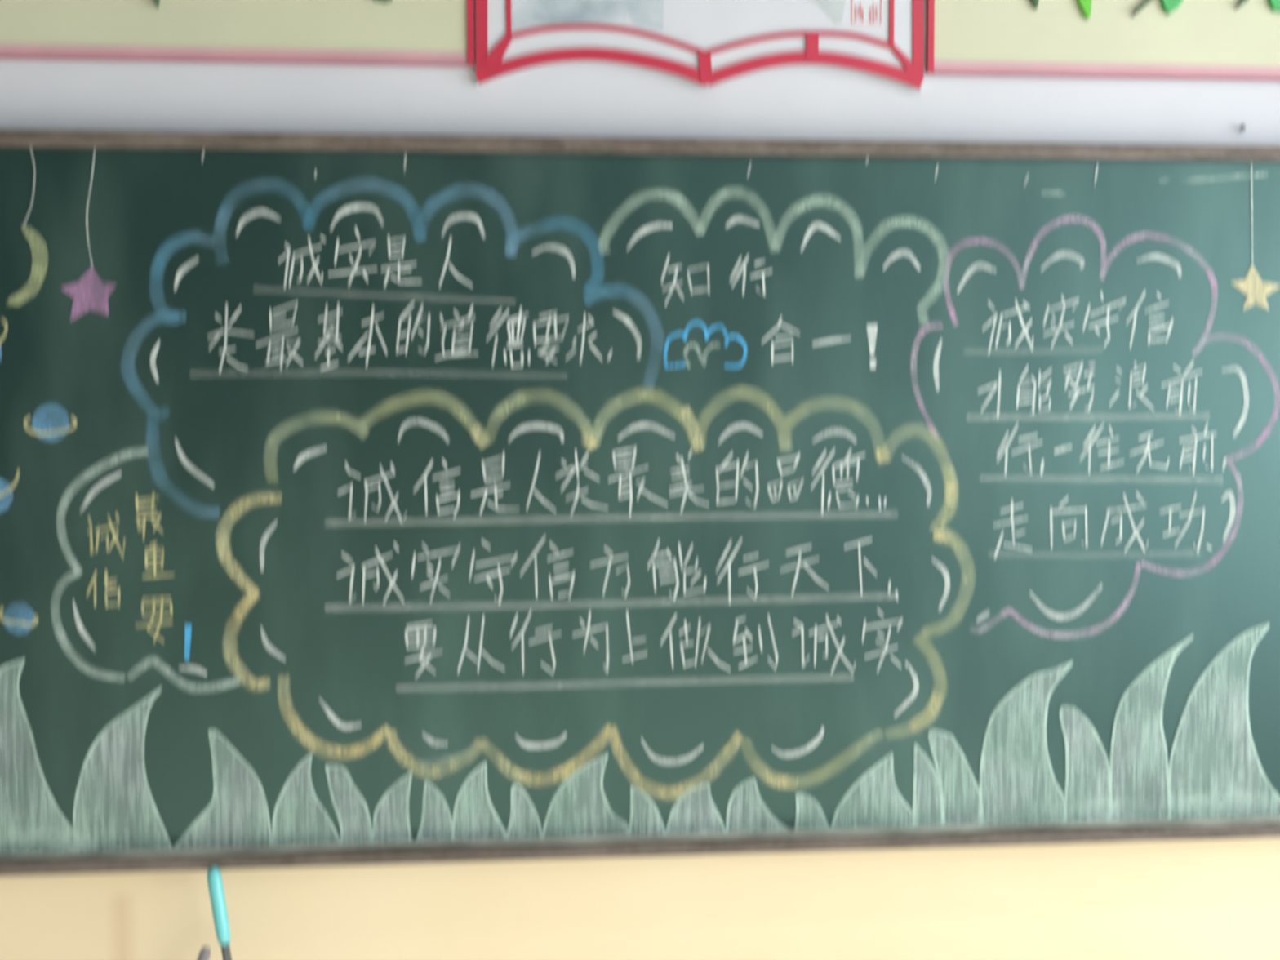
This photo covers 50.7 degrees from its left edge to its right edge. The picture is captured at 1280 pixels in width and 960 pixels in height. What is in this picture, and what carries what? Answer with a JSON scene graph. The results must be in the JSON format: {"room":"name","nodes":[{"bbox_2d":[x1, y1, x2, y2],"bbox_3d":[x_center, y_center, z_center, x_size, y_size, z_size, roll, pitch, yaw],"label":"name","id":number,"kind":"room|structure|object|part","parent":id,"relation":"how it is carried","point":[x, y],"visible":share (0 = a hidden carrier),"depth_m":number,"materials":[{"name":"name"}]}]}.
{"room":"classroom","nodes":[
{"label":"classroom","id":0,"kind":"room"},
{"bbox_2d":[0,0,1279,959],"bbox_3d":[-0.478,-0.117,2.454,8.050,3.300,0.200,0,3,-5],"label":"wall","id":1,"kind":"structure","parent":0,"point":[1198,899],"depth_m":2.42,"materials":[{"name":"paint"}]},
{"bbox_2d":[0,0,475,66],"bbox_3d":[-1.239,-0.955,2.237,1.912,0.498,0.021,0,3,-5],"label":"banner","id":2,"kind":"object","parent":1,"relation":"attached to","point":[375,33],"visible":1,"depth_m":2.29,"materials":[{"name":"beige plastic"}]},
{"bbox_3d":[-1.244,-0.721,2.254,1.900,0.016,0.011,0,3,-5],"label":"trim","id":3,"kind":"part","parent":2,"relation":"part of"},
{"bbox_3d":[-0.292,-0.963,2.317,0.012,0.497,0.015,0,3,-5],"label":"trim","id":4,"kind":"part","parent":2,"relation":"part of","materials":[{"name":"red plastic"}]},
{"bbox_2d":[0,128,1279,875],"bbox_3d":[-0.093,0.034,2.353,4.150,1.246,0.080,0,3,-5],"label":"chalkboard","id":5,"kind":"object","parent":1,"relation":"attached to","point":[365,499],"visible":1,"depth_m":2.36,"materials":[{"name":"green enamel"},{"name":"chalk"},{"name":"brown wood"}]},
{"bbox_3d":[-1.029,0.479,2.301,0.163,0.350,0.001,0,3,-5],"label":"chalk grass blade","id":6,"kind":"part","parent":5,"relation":"part of","materials":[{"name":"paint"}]},
{"bbox_3d":[-0.887,0.503,2.314,0.164,0.294,0.001,0,3,-5],"label":"chalk grass blade","id":7,"kind":"part","parent":5,"relation":"part of","materials":[{"name":"paint"}]},
{"bbox_3d":[-0.723,0.538,2.330,0.172,0.214,0.001,0,3,-5],"label":"chalk grass blade","id":8,"kind":"part","parent":5,"relation":"part of","materials":[{"name":"paint"}]},
{"bbox_3d":[-0.579,0.561,2.343,0.115,0.173,0.001,0,3,-5],"label":"chalk grass blade","id":9,"kind":"part","parent":5,"relation":"part of","materials":[{"name":"paint"}]},
{"bbox_3d":[-0.281,0.572,2.368,0.099,0.153,0.001,0,3,-5],"label":"chalk grass blade","id":10,"kind":"part","parent":5,"relation":"part of","materials":[{"name":"paint"}]},
{"bbox_3d":[-0.204,0.587,2.375,0.063,0.101,0.001,0,3,-5],"label":"chalk grass blade","id":11,"kind":"part","parent":5,"relation":"part of","materials":[{"name":"paint"}]},
{"bbox_3d":[-0.090,0.644,2.385,4.150,0.024,0.080,0,3,-5],"label":"frame rail","id":12,"kind":"part","parent":5,"relation":"part of","materials":[{"name":"brown wood"}]},
{"bbox_3d":[-0.096,-0.576,2.337,4.150,0.027,0.049,0,3,-5],"label":"frame rail","id":13,"kind":"part","parent":5,"relation":"part of","materials":[{"name":"brown wood"}]},
{"bbox_3d":[0.012,0.590,2.393,0.066,0.097,0.001,0,3,-5],"label":"chalk grass blade","id":14,"kind":"part","parent":5,"relation":"part of","materials":[{"name":"paint"}]},
{"bbox_3d":[0.099,0.588,2.400,0.112,0.098,0.001,0,3,-5],"label":"chalk grass blade","id":15,"kind":"part","parent":5,"relation":"part of","materials":[{"name":"paint"}]},
{"bbox_3d":[0.420,0.560,2.425,0.156,0.138,0.001,0,3,-5],"label":"chalk grass blade","id":16,"kind":"part","parent":5,"relation":"part of","materials":[{"name":"paint"}]},
{"bbox_3d":[0.699,0.478,2.444,0.169,0.297,0.001,0,3,-5],"label":"chalk grass blade","id":17,"kind":"part","parent":5,"relation":"part of","materials":[{"name":"paint"}]},
{"bbox_3d":[0.810,0.519,2.455,0.098,0.214,0.001,0,3,-5],"label":"chalk grass blade","id":18,"kind":"part","parent":5,"relation":"part of","materials":[{"name":"paint"}]},
{"bbox_3d":[0.933,0.454,2.462,0.151,0.340,0.001,0,3,-5],"label":"chalk grass blade","id":19,"kind":"part","parent":5,"relation":"part of","materials":[{"name":"paint"}]},
{"bbox_3d":[1.085,0.445,2.474,0.235,0.360,0.001,0,3,-5],"label":"chalk grass blade","id":20,"kind":"part","parent":5,"relation":"part of","materials":[{"name":"paint"}]},
{"bbox_2d":[474,0,924,90],"bbox_3d":[0.108,-0.842,2.355,0.790,0.315,0.019,0,3,-5],"label":"sign","id":21,"kind":"object","parent":1,"relation":"attached to","point":[704,42],"visible":1,"depth_m":2.35,"materials":[{"name":"paper"}]},
{"bbox_2d":[512,0,663,30],"bbox_3d":[-0.088,-0.869,2.334,0.264,0.182,0.002,0,3,-5],"label":"painting","id":22,"kind":"object","parent":21,"relation":"attached to","point":[527,15],"depth_m":2.34},
{"bbox_2d":[809,0,845,24],"bbox_3d":[0.318,-0.860,2.368,0.093,0.119,0.002,0,3,-5],"label":"painting","id":23,"kind":"object","parent":21,"relation":"attached to","point":[821,11],"depth_m":2.37},
{"bbox_2d":[925,0,1279,80],"bbox_3d":[1.301,-0.975,2.445,1.591,0.498,0.021,0,3,-5],"label":"banner","id":24,"kind":"object","parent":1,"relation":"attached to","point":[1234,40],"visible":1,"depth_m":2.42,"materials":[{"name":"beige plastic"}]},
{"bbox_3d":[0.513,-0.969,2.384,0.011,0.497,0.015,0,3,-5],"label":"trim","id":25,"kind":"part","parent":24,"relation":"part of","materials":[{"name":"red plastic"}]},
{"bbox_3d":[1.307,-0.741,2.463,1.580,0.016,0.011,0,3,-5],"label":"trim","id":26,"kind":"part","parent":24,"relation":"part of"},
{"bbox_2d":[1238,124,1245,130],"bbox_3d":[1.091,-0.638,2.450,0.010,0.010,0.016,0,3,-5],"label":"nail","id":27,"kind":"object","parent":1,"relation":"attached to","point":[1242,127],"visible":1,"depth_m":2.44,"materials":[{"name":"metal"}]},
{"bbox_3d":[-0.179,1.791,-1.006,8.050,0.150,7.335,0,3,-5],"label":"floor","id":28,"kind":"structure","parent":0,"visible":0},
{"bbox_2d":[196,946,211,959],"bbox_3d":[-0.862,1.176,2.203,0.089,0.746,0.356,2,4,32],"label":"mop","id":29,"kind":"object","parent":28,"relation":"on","point":[205,953],"visible":1,"depth_m":2.30,"materials":[{"name":"grey plastic"}]},
{"bbox_2d":[206,866,231,959],"bbox_3d":[-0.572,1.101,2.234,0.303,0.891,0.183,0,3,-5],"label":"broom","id":30,"kind":"object","parent":28,"relation":"on","point":[215,882],"visible":1,"depth_m":2.26,"materials":[{"name":"plastic"}]}
]}

